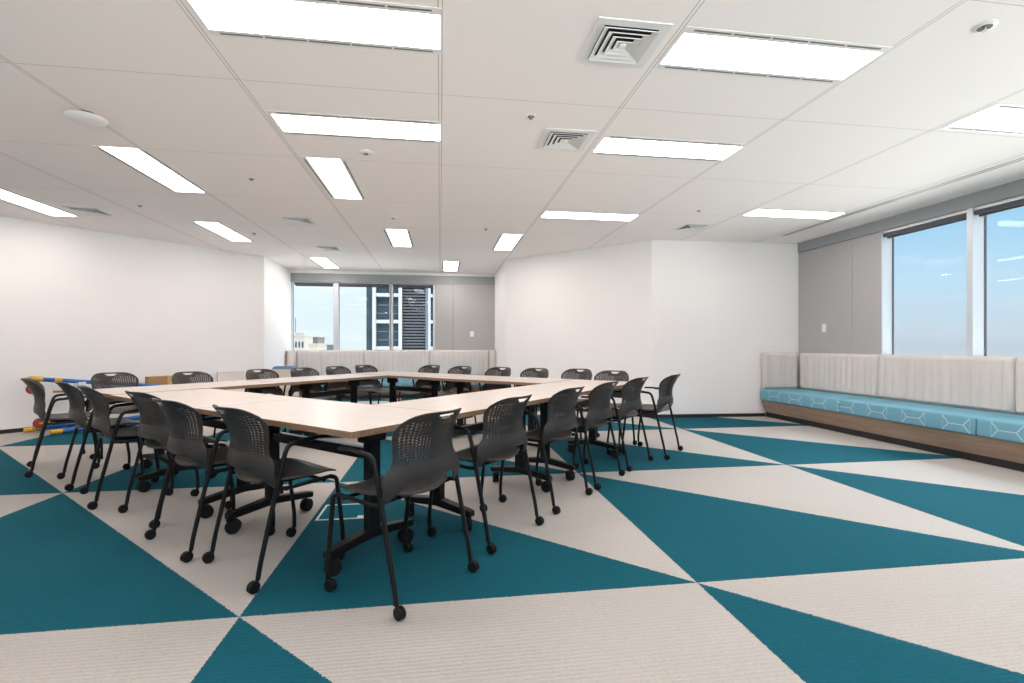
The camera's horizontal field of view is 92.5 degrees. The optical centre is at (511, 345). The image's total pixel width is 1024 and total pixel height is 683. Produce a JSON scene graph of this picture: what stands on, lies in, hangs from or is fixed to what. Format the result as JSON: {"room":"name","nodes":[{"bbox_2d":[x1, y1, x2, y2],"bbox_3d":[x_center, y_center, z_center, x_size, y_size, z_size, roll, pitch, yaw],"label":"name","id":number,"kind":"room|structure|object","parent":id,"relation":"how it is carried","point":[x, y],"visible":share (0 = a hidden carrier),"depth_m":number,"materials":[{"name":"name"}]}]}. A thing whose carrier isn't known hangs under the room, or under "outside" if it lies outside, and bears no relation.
{"room":"conference room","nodes":[
{"label":"conference room","id":0,"kind":"room"},
{"bbox_2d":[0,216,263,429],"bbox_3d":[-6.624,-0.260,5.778,0.140,2.700,7.451,0,0,35],"label":"wall","id":1,"kind":"structure","parent":0,"point":[76,303],"depth_m":6.99,"materials":[{"name":"white paint"}]},
{"bbox_2d":[0,427,28,433],"bbox_3d":[-6.561,1.065,5.735,0.012,0.050,7.451,0,0,35],"label":"baseboard","id":2,"kind":"structure","parent":1,"relation":"attached to","point":[15,430],"depth_m":6.15,"materials":[{"name":"black"}]},
{"bbox_2d":[264,257,290,375],"bbox_3d":[-4.653,-0.260,9.683,0.140,2.700,1.790,0,0,-8],"label":"wall","id":3,"kind":"structure","parent":0,"point":[277,278],"depth_m":9.47,"materials":[{"name":"white paint"}]},
{"bbox_2d":[291,273,494,284],"bbox_3d":[-2.558,-1.458,10.838,4.340,0.185,0.312,0,0,-8],"label":"wall","id":4,"kind":"structure","parent":0,"point":[295,277],"depth_m":10.67,"materials":[{"name":"grey paint"}]},
{"bbox_2d":[290,270,494,276],"bbox_3d":[-2.557,-1.580,10.826,4.340,0.060,0.335,0,0,-8],"label":"trim","id":5,"kind":"structure","parent":4,"relation":"attached to","point":[291,271],"depth_m":10.65,"materials":[{"name":"white paint"}]},
{"bbox_2d":[436,284,494,349],"bbox_3d":[-1.054,-0.603,11.039,1.305,1.525,0.250,0,0,-8],"label":"wall panel","id":6,"kind":"object","parent":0,"point":[460,309],"visible":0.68,"depth_m":10.91,"materials":[{"name":"grey paint"}]},
{"bbox_2d":[495,260,505,375],"bbox_3d":[-0.201,-0.260,10.199,0.140,2.700,2.060,0,0,-8],"label":"wall","id":7,"kind":"structure","parent":0,"point":[500,275],"depth_m":9.94,"materials":[{"name":"white paint"}]},
{"bbox_2d":[0,398,1023,682],"bbox_3d":[-1.876,1.165,3.667,14.550,0.150,14.800,0,0,-8],"label":"floor","id":8,"kind":"structure","parent":0,"point":[764,549],"depth_m":2.34,"materials":[{"name":"carpet"}]},
{"bbox_2d":[21,378,99,477],"bbox_3d":[-4.017,0.684,4.392,0.557,0.811,0.530,0,0,-43],"label":"chair","id":9,"kind":"object","parent":8,"relation":"on","point":[37,389],"visible":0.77,"depth_m":4.19,"materials":[{"name":"plastic"}]},
{"bbox_2d":[55,381,143,490],"bbox_3d":[-3.366,0.684,4.011,0.530,0.811,0.557,0,0,42],"label":"chair","id":10,"kind":"object","parent":8,"relation":"on","point":[77,403],"visible":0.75,"depth_m":3.81,"materials":[{"name":"plastic"}]},
{"bbox_2d":[83,372,147,458],"bbox_3d":[-4.008,0.684,5.027,0.557,0.811,0.530,0,0,31],"label":"chair","id":11,"kind":"object","parent":8,"relation":"on","point":[107,381],"visible":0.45,"depth_m":5.10,"materials":[{"name":"plastic"}]},
{"bbox_2d":[23,376,212,434],"bbox_3d":[-5.269,0.724,6.860,0.558,0.708,2.215,0,0,35],"label":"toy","id":12,"kind":"object","parent":8,"relation":"on","point":[37,424],"visible":0.38,"depth_m":6.17,"materials":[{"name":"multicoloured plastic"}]},
{"bbox_2d":[77,385,173,509],"bbox_3d":[-2.824,0.684,3.596,0.530,0.811,0.557,0,0,44],"label":"chair","id":13,"kind":"object","parent":8,"relation":"on","point":[99,402],"visible":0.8,"depth_m":3.39,"materials":[{"name":"plastic"}]},
{"bbox_2d":[145,375,186,412],"bbox_3d":[-5.124,0.766,7.301,0.133,0.648,0.540,0,0,35],"label":"cardboard box","id":14,"kind":"object","parent":8,"relation":"on","point":[164,380],"visible":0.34,"depth_m":7.16,"materials":[{"name":"brown cardboard"}]},
{"bbox_2d":[118,390,231,527],"bbox_3d":[-2.217,0.684,3.245,0.530,0.811,0.557,0,0,34],"label":"chair","id":15,"kind":"object","parent":8,"relation":"on","point":[156,436],"visible":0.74,"depth_m":3.06,"materials":[{"name":"plastic"}]},
{"bbox_2d":[80,380,283,474],"bbox_3d":[-2.935,0.727,4.460,0.699,0.724,1.399,0,0,31],"label":"table","id":16,"kind":"object","parent":8,"relation":"on","point":[253,386],"visible":0.26,"depth_m":4.37,"materials":[{"name":"beige laminate"}]},
{"bbox_2d":[165,371,215,450],"bbox_3d":[-3.305,0.684,5.191,0.557,0.811,0.530,0,0,31],"label":"chair","id":17,"kind":"object","parent":8,"relation":"on","point":[181,378],"visible":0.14,"depth_m":5.33,"materials":[{"name":"plastic"}]},
{"bbox_2d":[109,388,301,518],"bbox_3d":[-2.220,0.727,3.541,1.399,0.724,0.699,0,0,34],"label":"table","id":18,"kind":"object","parent":8,"relation":"on","point":[195,398],"visible":0.48,"depth_m":3.47,"materials":[{"name":"beige laminate"}]},
{"bbox_2d":[144,398,274,562],"bbox_3d":[-1.713,0.684,2.795,0.530,0.811,0.557,0,0,36],"label":"chair","id":19,"kind":"object","parent":8,"relation":"on","point":[188,452],"visible":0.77,"depth_m":2.59,"materials":[{"name":"plastic"}]},
{"bbox_2d":[217,371,244,391],"bbox_3d":[-4.740,0.756,8.287,0.081,0.661,0.440,0,0,35],"label":"leaning board","id":20,"kind":"object","parent":8,"relation":"on","point":[225,375],"visible":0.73,"depth_m":8.30,"materials":[{"name":"white"}]},
{"bbox_2d":[244,369,301,434],"bbox_3d":[-2.852,0.684,5.772,0.557,0.811,0.530,0,0,31],"label":"chair","id":21,"kind":"object","parent":8,"relation":"on","point":[251,374],"visible":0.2,"depth_m":5.95,"materials":[{"name":"plastic"}]},
{"bbox_2d":[202,404,344,593],"bbox_3d":[-1.199,0.684,2.483,0.530,0.811,0.557,0,0,38],"label":"chair","id":22,"kind":"object","parent":8,"relation":"on","point":[253,465],"visible":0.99,"depth_m":2.30,"materials":[{"name":"plastic"}]},
{"bbox_2d":[270,369,298,396],"bbox_3d":[-4.290,0.762,9.276,0.420,0.656,0.380,0,0,-8],"label":"box","id":23,"kind":"object","parent":8,"relation":"on","point":[283,373],"visible":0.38,"depth_m":9.11,"materials":[{"name":"beige cardboard"}]},
{"bbox_2d":[272,366,296,368],"bbox_3d":[-4.290,0.406,9.276,0.380,0.053,0.330,0,0,-8],"label":"folded cloth","id":24,"kind":"object","parent":23,"relation":"on","point":[274,367],"visible":0.9,"depth_m":9.13,"materials":[{"name":"blue fabric"}]},
{"bbox_2d":[282,367,339,435],"bbox_3d":[-2.515,0.684,6.181,0.557,0.811,0.530,0,0,31],"label":"chair","id":25,"kind":"object","parent":8,"relation":"on","point":[297,373],"visible":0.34,"depth_m":6.24,"materials":[{"name":"plastic"}]},
{"bbox_2d":[249,374,386,438],"bbox_3d":[-2.208,0.727,5.665,0.699,0.724,1.399,0,0,31],"label":"table","id":26,"kind":"object","parent":8,"relation":"on","point":[306,382],"visible":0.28,"depth_m":5.58,"materials":[{"name":"brown wood"}]},
{"bbox_2d":[197,398,458,576],"bbox_3d":[-1.061,0.727,2.756,1.399,0.724,0.699,0,0,34],"label":"table","id":27,"kind":"object","parent":8,"relation":"on","point":[368,423],"visible":0.77,"depth_m":2.61,"materials":[{"name":"beige laminate"}]},
{"bbox_2d":[315,503,363,520],"bbox_3d":[-1.101,1.088,3.224,0.300,0.004,0.300,0,0,-8],"label":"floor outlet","id":28,"kind":"object","parent":8,"relation":"on","point":[350,511],"visible":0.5,"depth_m":3.20,"materials":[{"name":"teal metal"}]},
{"bbox_2d":[325,366,370,404],"bbox_3d":[-2.252,0.684,6.640,0.557,0.811,0.530,0,0,31],"label":"chair","id":29,"kind":"object","parent":8,"relation":"on","point":[329,371],"visible":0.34,"depth_m":6.74,"materials":[{"name":"plastic"}]},
{"bbox_2d":[355,365,396,404],"bbox_3d":[-2.006,0.684,7.110,0.557,0.811,0.530,0,0,31],"label":"chair","id":30,"kind":"object","parent":8,"relation":"on","point":[375,382],"visible":0.52,"depth_m":7.24,"materials":[{"name":"plastic"}]},
{"bbox_2d":[286,350,495,398],"bbox_3d":[-2.490,0.590,10.371,4.316,1.000,0.645,0,0,-8],"label":"upholstered bench","id":31,"kind":"object","parent":8,"relation":"on","point":[480,361],"visible":0.54,"depth_m":10.56,"materials":[{"name":"beige fabric"}]},
{"bbox_2d":[360,378,425,386],"bbox_3d":[-2.454,0.746,10.333,1.390,0.175,0.560,0,0,-8],"label":"seat cushion","id":32,"kind":"object","parent":31,"relation":"on","point":[401,381],"depth_m":10.07,"materials":[{"name":"blue fabric"}]},
{"bbox_2d":[440,381,483,385],"bbox_3d":[-1.056,0.746,10.538,1.426,0.175,0.560,0,0,-8],"label":"seat cushion","id":33,"kind":"object","parent":31,"relation":"on","point":[472,383],"depth_m":10.30,"materials":[{"name":"blue fabric"}]},
{"bbox_2d":[324,408,478,620],"bbox_3d":[-0.500,0.684,2.276,0.557,0.811,0.530,0,0,32],"label":"chair","id":34,"kind":"object","parent":8,"relation":"on","point":[427,474],"visible":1,"depth_m":2.12,"materials":[{"name":"plastic"}]},
{"bbox_2d":[350,371,466,434],"bbox_3d":[-1.339,0.727,6.373,1.489,0.724,0.699,0,0,34],"label":"table","id":35,"kind":"object","parent":8,"relation":"on","point":[392,376],"visible":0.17,"depth_m":6.28,"materials":[{"name":"brown wood"}]},
{"bbox_2d":[398,365,440,401],"bbox_3d":[-1.288,0.684,6.985,0.530,0.811,0.557,0,0,34],"label":"chair","id":36,"kind":"object","parent":8,"relation":"on","point":[436,369],"visible":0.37,"depth_m":7.17,"materials":[{"name":"plastic"}]},
{"bbox_2d":[428,366,476,424],"bbox_3d":[-0.805,0.684,6.610,0.530,0.811,0.557,0,0,34],"label":"chair","id":37,"kind":"object","parent":8,"relation":"on","point":[448,386],"visible":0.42,"depth_m":6.78,"materials":[{"name":"plastic"}]},
{"bbox_2d":[375,389,570,530],"bbox_3d":[-0.182,0.727,3.429,0.699,0.724,1.399,0,0,34],"label":"table","id":38,"kind":"object","parent":8,"relation":"on","point":[472,404],"visible":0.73,"depth_m":3.25,"materials":[{"name":"beige laminate"}]},
{"bbox_2d":[427,394,543,553],"bbox_3d":[-0.151,0.684,2.899,0.557,0.811,0.530,0,0,34],"label":"chair","id":39,"kind":"object","parent":8,"relation":"on","point":[497,447],"visible":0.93,"depth_m":2.72,"materials":[{"name":"plastic"}]},
{"bbox_2d":[464,367,513,423],"bbox_3d":[-0.267,0.684,6.281,0.530,0.811,0.557,0,0,34],"label":"chair","id":40,"kind":"object","parent":8,"relation":"on","point":[496,370],"visible":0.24,"depth_m":6.48,"materials":[{"name":"plastic"}]},
{"bbox_2d":[431,375,574,434],"bbox_3d":[-0.120,0.727,5.501,1.489,0.724,0.699,0,0,34],"label":"table","id":41,"kind":"object","parent":8,"relation":"on","point":[460,381],"visible":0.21,"depth_m":5.34,"materials":[{"name":"brown wood"}]},
{"bbox_2d":[501,368,551,434],"bbox_3d":[0.197,0.684,6.003,0.530,0.811,0.557,0,0,34],"label":"chair","id":42,"kind":"object","parent":8,"relation":"on","point":[532,372],"visible":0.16,"depth_m":6.19,"materials":[{"name":"plastic"}]},
{"bbox_2d":[499,386,592,514],"bbox_3d":[0.245,0.684,3.501,0.557,0.811,0.530,0,0,34],"label":"chair","id":43,"kind":"object","parent":8,"relation":"on","point":[558,429],"visible":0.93,"depth_m":3.32,"materials":[{"name":"plastic"}]},
{"bbox_2d":[503,379,631,480],"bbox_3d":[0.603,0.727,4.588,0.699,0.724,1.399,0,0,34],"label":"table","id":44,"kind":"object","parent":8,"relation":"on","point":[589,385],"visible":0.54,"depth_m":4.42,"materials":[{"name":"beige laminate"}]},
{"bbox_2d":[561,369,599,438],"bbox_3d":[0.699,0.684,5.808,0.530,0.811,0.557,0,0,34],"label":"chair","id":45,"kind":"object","parent":8,"relation":"on","point":[586,374],"visible":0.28,"depth_m":5.99,"materials":[{"name":"plastic"}]},
{"bbox_2d":[545,381,624,489],"bbox_3d":[0.604,0.684,4.031,0.557,0.811,0.530,0,0,34],"label":"chair","id":46,"kind":"object","parent":8,"relation":"on","point":[594,418],"visible":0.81,"depth_m":3.84,"materials":[{"name":"plastic"}]},
{"bbox_2d":[576,370,636,451],"bbox_3d":[1.029,0.684,5.355,0.530,0.811,0.557,0,0,34],"label":"chair","id":47,"kind":"object","parent":8,"relation":"on","point":[607,374],"visible":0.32,"depth_m":5.47,"materials":[{"name":"plastic"}]},
{"bbox_2d":[583,377,653,471],"bbox_3d":[0.995,0.684,4.582,0.557,0.811,0.530,0,0,37],"label":"chair","id":48,"kind":"object","parent":8,"relation":"on","point":[625,411],"visible":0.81,"depth_m":4.39,"materials":[{"name":"plastic"}]},
{"bbox_2d":[621,374,682,459],"bbox_3d":[1.437,0.684,5.015,0.557,0.811,0.530,0,0,33],"label":"chair","id":49,"kind":"object","parent":8,"relation":"on","point":[664,403],"visible":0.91,"depth_m":4.83,"materials":[{"name":"plastic"}]},
{"bbox_2d":[760,353,1023,471],"bbox_3d":[4.778,0.599,3.398,0.670,0.983,8.538,0,0,-8],"label":"upholstered bench","id":50,"kind":"object","parent":8,"relation":"on","point":[988,383],"visible":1,"depth_m":5.50,"materials":[{"name":"fabric"}]},
{"bbox_2d":[760,388,879,412],"bbox_3d":[4.242,0.746,6.867,0.615,0.175,1.518,0,0,-8],"label":"seat cushion","id":51,"kind":"object","parent":50,"relation":"on","point":[818,401],"depth_m":6.71,"materials":[{"name":"blue fabric"}]},
{"bbox_2d":[840,399,1023,435],"bbox_3d":[4.465,0.746,5.341,0.615,0.175,1.555,0,0,-8],"label":"seat cushion","id":52,"kind":"object","parent":50,"relation":"on","point":[953,420],"depth_m":5.14,"materials":[{"name":"blue fabric"}]},
{"bbox_2d":[977,417,1023,443],"bbox_3d":[4.691,0.746,3.798,0.615,0.175,1.555,0,0,-8],"label":"seat cushion","id":53,"kind":"object","parent":50,"relation":"on","point":[1006,430],"depth_m":4.33,"materials":[{"name":"blue fabric"}]},
{"bbox_2d":[0,0,1023,273],"bbox_3d":[-1.876,-1.685,3.667,14.550,0.150,14.800,0,0,-8],"label":"ceiling","id":54,"kind":"structure","parent":0,"point":[196,100],"depth_m":3.50,"materials":[{"name":"tile"}]},
{"bbox_2d":[0,187,80,216],"bbox_3d":[-5.453,-1.608,5.487,0.375,0.004,1.180,0,0,-8],"label":"recessed light","id":55,"kind":"object","parent":54,"relation":"in","point":[8,196],"visible":1,"depth_m":5.57,"materials":[{"name":"white plastic"}]},
{"bbox_2d":[64,110,108,126],"bbox_3d":[-2.942,-1.580,3.389,0.236,0.060,0.236,0,0,-8],"label":"ceiling speaker","id":56,"kind":"object","parent":54,"relation":"attached to","point":[84,117],"visible":1,"depth_m":3.35,"materials":[{"name":"white plastic"}]},
{"bbox_2d":[60,206,118,216],"bbox_3d":[-5.043,-1.602,5.861,0.390,0.016,0.390,0,0,-8],"label":"ceiling vent","id":57,"kind":"object","parent":54,"relation":"in","point":[86,211],"visible":1,"depth_m":5.83,"materials":[{"name":"white metal"}]},
{"bbox_2d":[92,145,209,192],"bbox_3d":[-3.273,-1.608,4.543,0.375,0.004,1.180,0,0,-8],"label":"recessed light","id":58,"kind":"object","parent":54,"relation":"in","point":[140,160],"visible":1,"depth_m":4.44,"materials":[{"name":"white plastic"}]},
{"bbox_2d":[190,221,254,241],"bbox_3d":[-4.060,-1.608,6.945,0.375,0.004,1.180,0,0,-8],"label":"recessed light","id":59,"kind":"object","parent":54,"relation":"in","point":[220,229],"visible":1,"depth_m":6.88,"materials":[{"name":"white plastic"}]},
{"bbox_2d":[278,216,317,224],"bbox_3d":[-2.741,-1.602,6.289,0.390,0.016,0.390,0,0,-8],"label":"ceiling vent","id":60,"kind":"object","parent":54,"relation":"in","point":[287,219],"visible":1,"depth_m":6.26,"materials":[{"name":"white metal"}]},
{"bbox_2d":[186,0,441,54],"bbox_3d":[-0.943,-1.608,2.434,1.180,0.004,0.375,0,0,-8],"label":"recessed light","id":61,"kind":"object","parent":54,"relation":"in","point":[345,23],"visible":1,"depth_m":2.44,"materials":[{"name":"white plastic"}]},
{"bbox_2d":[308,258,340,267],"bbox_3d":[-3.629,-1.608,9.524,0.375,0.004,1.180,0,0,-8],"label":"recessed light","id":62,"kind":"object","parent":54,"relation":"in","point":[322,262],"visible":1,"depth_m":9.43,"materials":[{"name":"white plastic"}]},
{"bbox_2d":[314,246,342,250],"bbox_3d":[-3.023,-1.602,8.077,0.390,0.016,0.390,0,0,-8],"label":"ceiling vent","id":63,"kind":"object","parent":54,"relation":"in","point":[320,248],"visible":1,"depth_m":8.05,"materials":[{"name":"white metal"}]},
{"bbox_2d":[301,157,365,199],"bbox_3d":[-1.700,-1.608,4.774,0.375,0.004,1.180,0,0,-8],"label":"recessed light","id":64,"kind":"object","parent":54,"relation":"in","point":[335,175],"visible":1,"depth_m":4.67,"materials":[{"name":"white plastic"}]},
{"bbox_2d":[267,110,441,142],"bbox_3d":[-1.116,-1.608,3.616,1.180,0.004,0.375,0,0,-8],"label":"recessed light","id":65,"kind":"object","parent":54,"relation":"in","point":[293,123],"visible":1,"depth_m":3.60,"materials":[{"name":"white plastic"}]},
{"bbox_2d":[358,149,372,155],"bbox_3d":[-1.213,-1.601,4.072,0.120,0.017,0.120,0,0,-8],"label":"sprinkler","id":66,"kind":"object","parent":54,"relation":"attached to","point":[364,152],"visible":1,"depth_m":4.05,"materials":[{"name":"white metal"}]},
{"bbox_2d":[382,229,413,246],"bbox_3d":[-1.683,-1.608,7.344,0.375,0.004,1.180,0,0,-8],"label":"recessed light","id":67,"kind":"object","parent":54,"relation":"in","point":[395,237],"visible":1,"depth_m":7.26,"materials":[{"name":"white plastic"}]},
{"bbox_2d":[441,261,460,270],"bbox_3d":[-1.241,-1.608,9.915,0.375,0.004,1.180,0,0,-8],"label":"recessed light","id":68,"kind":"object","parent":54,"relation":"in","point":[445,265],"visible":1,"depth_m":9.90,"materials":[{"name":"white plastic"}]},
{"bbox_2d":[444,262,457,270],"bbox_3d":[-1.241,-1.609,9.915,0.275,0.002,1.160,0,0,-8],"label":"diffuser","id":69,"kind":"object","parent":68,"relation":"attached to","point":[448,266],"depth_m":9.91,"materials":[{"name":"white plastic"}]},
{"bbox_2d":[492,234,524,250],"bbox_3d":[-0.073,-1.608,7.640,0.375,0.004,1.180,0,0,-8],"label":"recessed light","id":70,"kind":"object","parent":54,"relation":"in","point":[504,241],"visible":1,"depth_m":7.54,"materials":[{"name":"white plastic"}]},
{"bbox_2d":[526,113,535,119],"bbox_3d":[0.133,-1.598,3.422,0.076,0.024,0.076,0,0,-8],"label":"sprinkler","id":71,"kind":"object","parent":54,"relation":"attached to","point":[530,116],"visible":1,"depth_m":3.41,"materials":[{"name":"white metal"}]},
{"bbox_2d":[536,128,596,151],"bbox_3d":[0.414,-1.602,3.830,0.390,0.016,0.390,0,0,-8],"label":"ceiling vent","id":72,"kind":"object","parent":54,"relation":"in","point":[558,139],"visible":1,"depth_m":3.81,"materials":[{"name":"white metal"}]},
{"bbox_2d":[540,210,639,221],"bbox_3d":[0.960,-1.608,6.073,1.180,0.004,0.375,0,0,-8],"label":"recessed light","id":73,"kind":"object","parent":54,"relation":"in","point":[548,214],"visible":1,"depth_m":6.08,"materials":[{"name":"white plastic"}]},
{"bbox_2d":[577,16,673,67],"bbox_3d":[0.587,-1.602,2.613,0.390,0.016,0.390,0,0,-8],"label":"ceiling vent","id":74,"kind":"object","parent":54,"relation":"in","point":[619,42],"visible":1,"depth_m":2.58,"materials":[{"name":"white metal"}]},
{"bbox_2d":[591,135,747,161],"bbox_3d":[1.268,-1.608,4.006,1.180,0.004,0.375,0,0,-8],"label":"recessed light","id":75,"kind":"object","parent":54,"relation":"in","point":[613,145],"visible":1,"depth_m":3.99,"materials":[{"name":"white plastic"}]},
{"bbox_2d":[672,223,712,230],"bbox_3d":[2.442,-1.602,6.644,0.390,0.016,0.390,0,0,-8],"label":"ceiling vent","id":76,"kind":"object","parent":54,"relation":"in","point":[687,226],"visible":1,"depth_m":6.60,"materials":[{"name":"white metal"}]},
{"bbox_2d":[655,26,892,83],"bbox_3d":[1.438,-1.608,2.737,1.180,0.004,0.375,0,0,-8],"label":"recessed light","id":77,"kind":"object","parent":54,"relation":"in","point":[697,49],"visible":1,"depth_m":2.72,"materials":[{"name":"white plastic"}]},
{"bbox_2d":[740,208,847,219],"bbox_3d":[3.439,-1.608,5.982,1.180,0.004,0.375,0,0,-8],"label":"recessed light","id":78,"kind":"object","parent":54,"relation":"in","point":[760,212],"visible":1,"depth_m":5.99,"materials":[{"name":"white plastic"}]},
{"bbox_2d":[780,156,1023,235],"bbox_3d":[4.643,-1.609,2.454,0.108,0.003,9.510,0,0,-8],"label":"linear air slot","id":79,"kind":"object","parent":54,"relation":"attached to","point":[1020,159],"visible":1,"depth_m":5.13,"materials":[{"name":"white metal"}]},
{"bbox_2d":[940,104,1023,134],"bbox_3d":[3.779,-1.608,3.525,1.180,0.004,0.375,0,0,-8],"label":"recessed light","id":80,"kind":"object","parent":54,"relation":"in","point":[997,118],"visible":1,"depth_m":3.51,"materials":[{"name":"white plastic"}]},
{"bbox_2d":[949,108,1023,130],"bbox_3d":[3.779,-1.609,3.525,1.160,0.002,0.275,0,0,-8],"label":"diffuser","id":81,"kind":"object","parent":80,"relation":"attached to","point":[988,119],"depth_m":3.49,"materials":[{"name":"white plastic"}]},
{"bbox_2d":[971,20,998,32],"bbox_3d":[2.380,-1.598,2.466,0.100,0.024,0.100,0,0,-8],"label":"sprinkler","id":82,"kind":"object","parent":54,"relation":"attached to","point":[984,26],"visible":1,"depth_m":2.46,"materials":[{"name":"white plastic"}]},
{"bbox_2d":[976,24,992,31],"bbox_3d":[2.380,-1.601,2.466,0.062,0.001,0.062,0,0,-8],"label":"sprinkler head","id":83,"kind":"object","parent":82,"relation":"on","point":[980,27],"depth_m":2.46,"materials":[{"name":"grey metal"}]},
{"bbox_2d":[506,240,651,410],"bbox_3d":[1.045,-0.260,8.358,2.836,2.700,0.140,0,0,38],"label":"wall","id":84,"kind":"structure","parent":0,"point":[591,308],"depth_m":8.15,"materials":[{"name":"white paint"}]},
{"bbox_2d":[535,404,651,417],"bbox_3d":[0.998,1.065,8.298,2.836,0.050,0.012,0,0,38],"label":"baseboard","id":85,"kind":"structure","parent":84,"relation":"attached to","point":[584,410],"depth_m":7.55,"materials":[{"name":"black"}]},
{"bbox_2d":[652,240,798,413],"bbox_3d":[3.450,-0.260,7.651,2.682,2.700,0.140,0,0,-6],"label":"wall","id":86,"kind":"structure","parent":0,"point":[717,307],"depth_m":7.55,"materials":[{"name":"white paint"}]},
{"bbox_2d":[652,413,765,417],"bbox_3d":[3.025,1.065,7.512,1.808,0.050,0.012,0,0,-5],"label":"baseboard","id":87,"kind":"structure","parent":86,"relation":"attached to","point":[731,414],"depth_m":7.51,"materials":[{"name":"black"}]},
{"bbox_2d":[799,232,880,355],"bbox_3d":[4.676,-0.649,6.974,0.155,1.618,1.455,0,0,-8],"label":"wall panel","id":88,"kind":"object","parent":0,"point":[840,283],"visible":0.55,"depth_m":6.86,"materials":[{"name":"grey paint"}]},
{"bbox_2d":[822,324,825,331],"bbox_3d":[4.563,-0.263,7.167,0.013,0.120,0.080,0,0,-8],"label":"light switch","id":89,"kind":"object","parent":88,"relation":"attached to","point":[823,325],"visible":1,"depth_m":7.16,"materials":[{"name":"white plastic"}]},
{"bbox_2d":[799,356,1019,414],"bbox_3d":[5.385,0.625,2.634,0.300,0.930,10.250,0,0,-8],"label":"wall","id":90,"kind":"structure","parent":0,"point":[799,356],"depth_m":6.25,"materials":[{"name":"grey paint"}]},
{"bbox_2d":[881,207,984,355],"bbox_3d":[4.882,-0.651,5.721,0.200,1.623,1.083,0,0,-8],"label":"window frame","id":91,"kind":"structure","parent":90,"relation":"in","point":[975,224],"depth_m":5.20,"materials":[{"name":"silver metal"}]},
{"bbox_2d":[883,210,966,238],"bbox_3d":[4.813,-1.411,5.736,0.061,0.101,0.999,0,0,-8],"label":"roller blind","id":92,"kind":"object","parent":91,"relation":"attached to","point":[959,216],"visible":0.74,"depth_m":5.67,"materials":[{"name":"grey fabric"}]},
{"bbox_2d":[985,215,986,355],"bbox_3d":[5.078,-0.651,4.382,0.200,1.623,1.623,0,0,-8],"label":"window frame","id":93,"kind":"structure","parent":90,"relation":"in","point":[985,215],"depth_m":5.19,"materials":[{"name":"silver metal"}]},
{"bbox_2d":[798,178,1023,252],"bbox_3d":[5.378,-1.536,2.632,0.315,0.147,10.250,0,0,-8],"label":"wall","id":94,"kind":"structure","parent":0,"point":[1013,189],"depth_m":5.67,"materials":[{"name":"grey paint"}]},
{"bbox_2d":[974,195,1023,216],"bbox_3d":[5.008,-1.411,4.403,0.061,0.101,1.551,0,0,-8],"label":"roller blind","id":95,"kind":"object","parent":94,"relation":"attached to","point":[1016,202],"visible":1,"depth_m":4.93,"materials":[{"name":"grey fabric"}]},
{"bbox_3d":[-2.559,0.625,10.844,4.340,0.930,0.300,0,0,-8],"label":"wall","id":96,"kind":"structure","parent":0,"visible":0},
{"bbox_2d":[291,282,335,349],"bbox_3d":[-4.250,-0.603,10.550,0.908,1.525,0.130,0,0,-8],"label":"window","id":97,"kind":"structure","parent":96,"relation":"in","point":[292,283],"depth_m":10.51,"materials":[{"name":"silver metal"}]},
{"bbox_2d":[294,282,332,286],"bbox_3d":[-4.234,-1.331,10.480,0.780,0.101,0.061,0,0,-8],"label":"roller blind","id":98,"kind":"object","parent":97,"relation":"attached to","point":[327,284],"visible":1,"depth_m":10.47,"materials":[{"name":"grey fabric"}]},
{"bbox_2d":[336,283,390,349],"bbox_3d":[-3.229,-0.603,10.700,1.158,1.525,0.130,0,0,-8],"label":"window","id":99,"kind":"structure","parent":96,"relation":"in","point":[337,285],"depth_m":10.57,"materials":[{"name":"silver metal"}]},
{"bbox_2d":[338,283,388,287],"bbox_3d":[-3.210,-1.331,10.630,1.060,0.101,0.061,0,0,-8],"label":"roller blind","id":100,"kind":"object","parent":99,"relation":"attached to","point":[386,285],"visible":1,"depth_m":10.62,"materials":[{"name":"grey fabric"}]},
{"bbox_2d":[390,284,435,352],"bbox_3d":[-2.189,-0.603,10.852,0.981,1.525,0.130,0,0,-8],"label":"window","id":101,"kind":"structure","parent":96,"relation":"in","point":[391,285],"depth_m":10.85,"materials":[{"name":"silver metal"}]},
{"bbox_2d":[393,284,432,287],"bbox_3d":[-2.179,-1.331,10.781,0.865,0.101,0.061,0,0,-8],"label":"roller blind","id":102,"kind":"object","parent":101,"relation":"attached to","point":[394,285],"visible":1,"depth_m":10.77,"materials":[{"name":"grey fabric"}]},
{"label":"outside","id":103,"kind":"structure","parent":0,"visible":0},
{"bbox_2d":[294,318,312,349],"bbox_3d":[-58.814,26.658,137.400,3.728,68.863,9.250,0,0,-8],"label":"building","id":104,"kind":"structure","parent":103,"point":[301,341],"depth_m":133.19,"materials":[{"name":"white concrete"}]},
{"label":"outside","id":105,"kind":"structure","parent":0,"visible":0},
{"bbox_2d":[313,337,324,343],"bbox_3d":[-61.206,29.166,152.209,3.981,63.848,9.250,0,0,-8],"label":"building","id":106,"kind":"structure","parent":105,"point":[315,339],"depth_m":149.75,"materials":[{"name":"grey concrete"}]},
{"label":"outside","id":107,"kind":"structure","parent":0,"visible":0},
{"bbox_2d":[308,343,327,349],"bbox_3d":[-43.293,30.263,109.354,2.077,61.654,9.250,0,0,-8],"label":"building","id":108,"kind":"structure","parent":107,"point":[311,346],"depth_m":105.31,"materials":[{"name":"white concrete"}]},
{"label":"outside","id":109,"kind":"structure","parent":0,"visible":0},
{"bbox_2d":[327,345,332,349],"bbox_3d":[-46.908,30.370,123.984,2.447,61.440,9.250,0,0,-8],"label":"building","id":110,"kind":"structure","parent":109,"point":[329,347],"depth_m":122.63,"materials":[{"name":"stone"}]},
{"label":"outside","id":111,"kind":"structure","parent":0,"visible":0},
{"bbox_2d":[366,287,432,350],"bbox_3d":[-14.628,12.196,69.564,8.728,97.789,22.100,0,0,-8],"label":"office tower","id":112,"kind":"structure","parent":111,"point":[412,307],"depth_m":59.06,"materials":[{"name":"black glass"}]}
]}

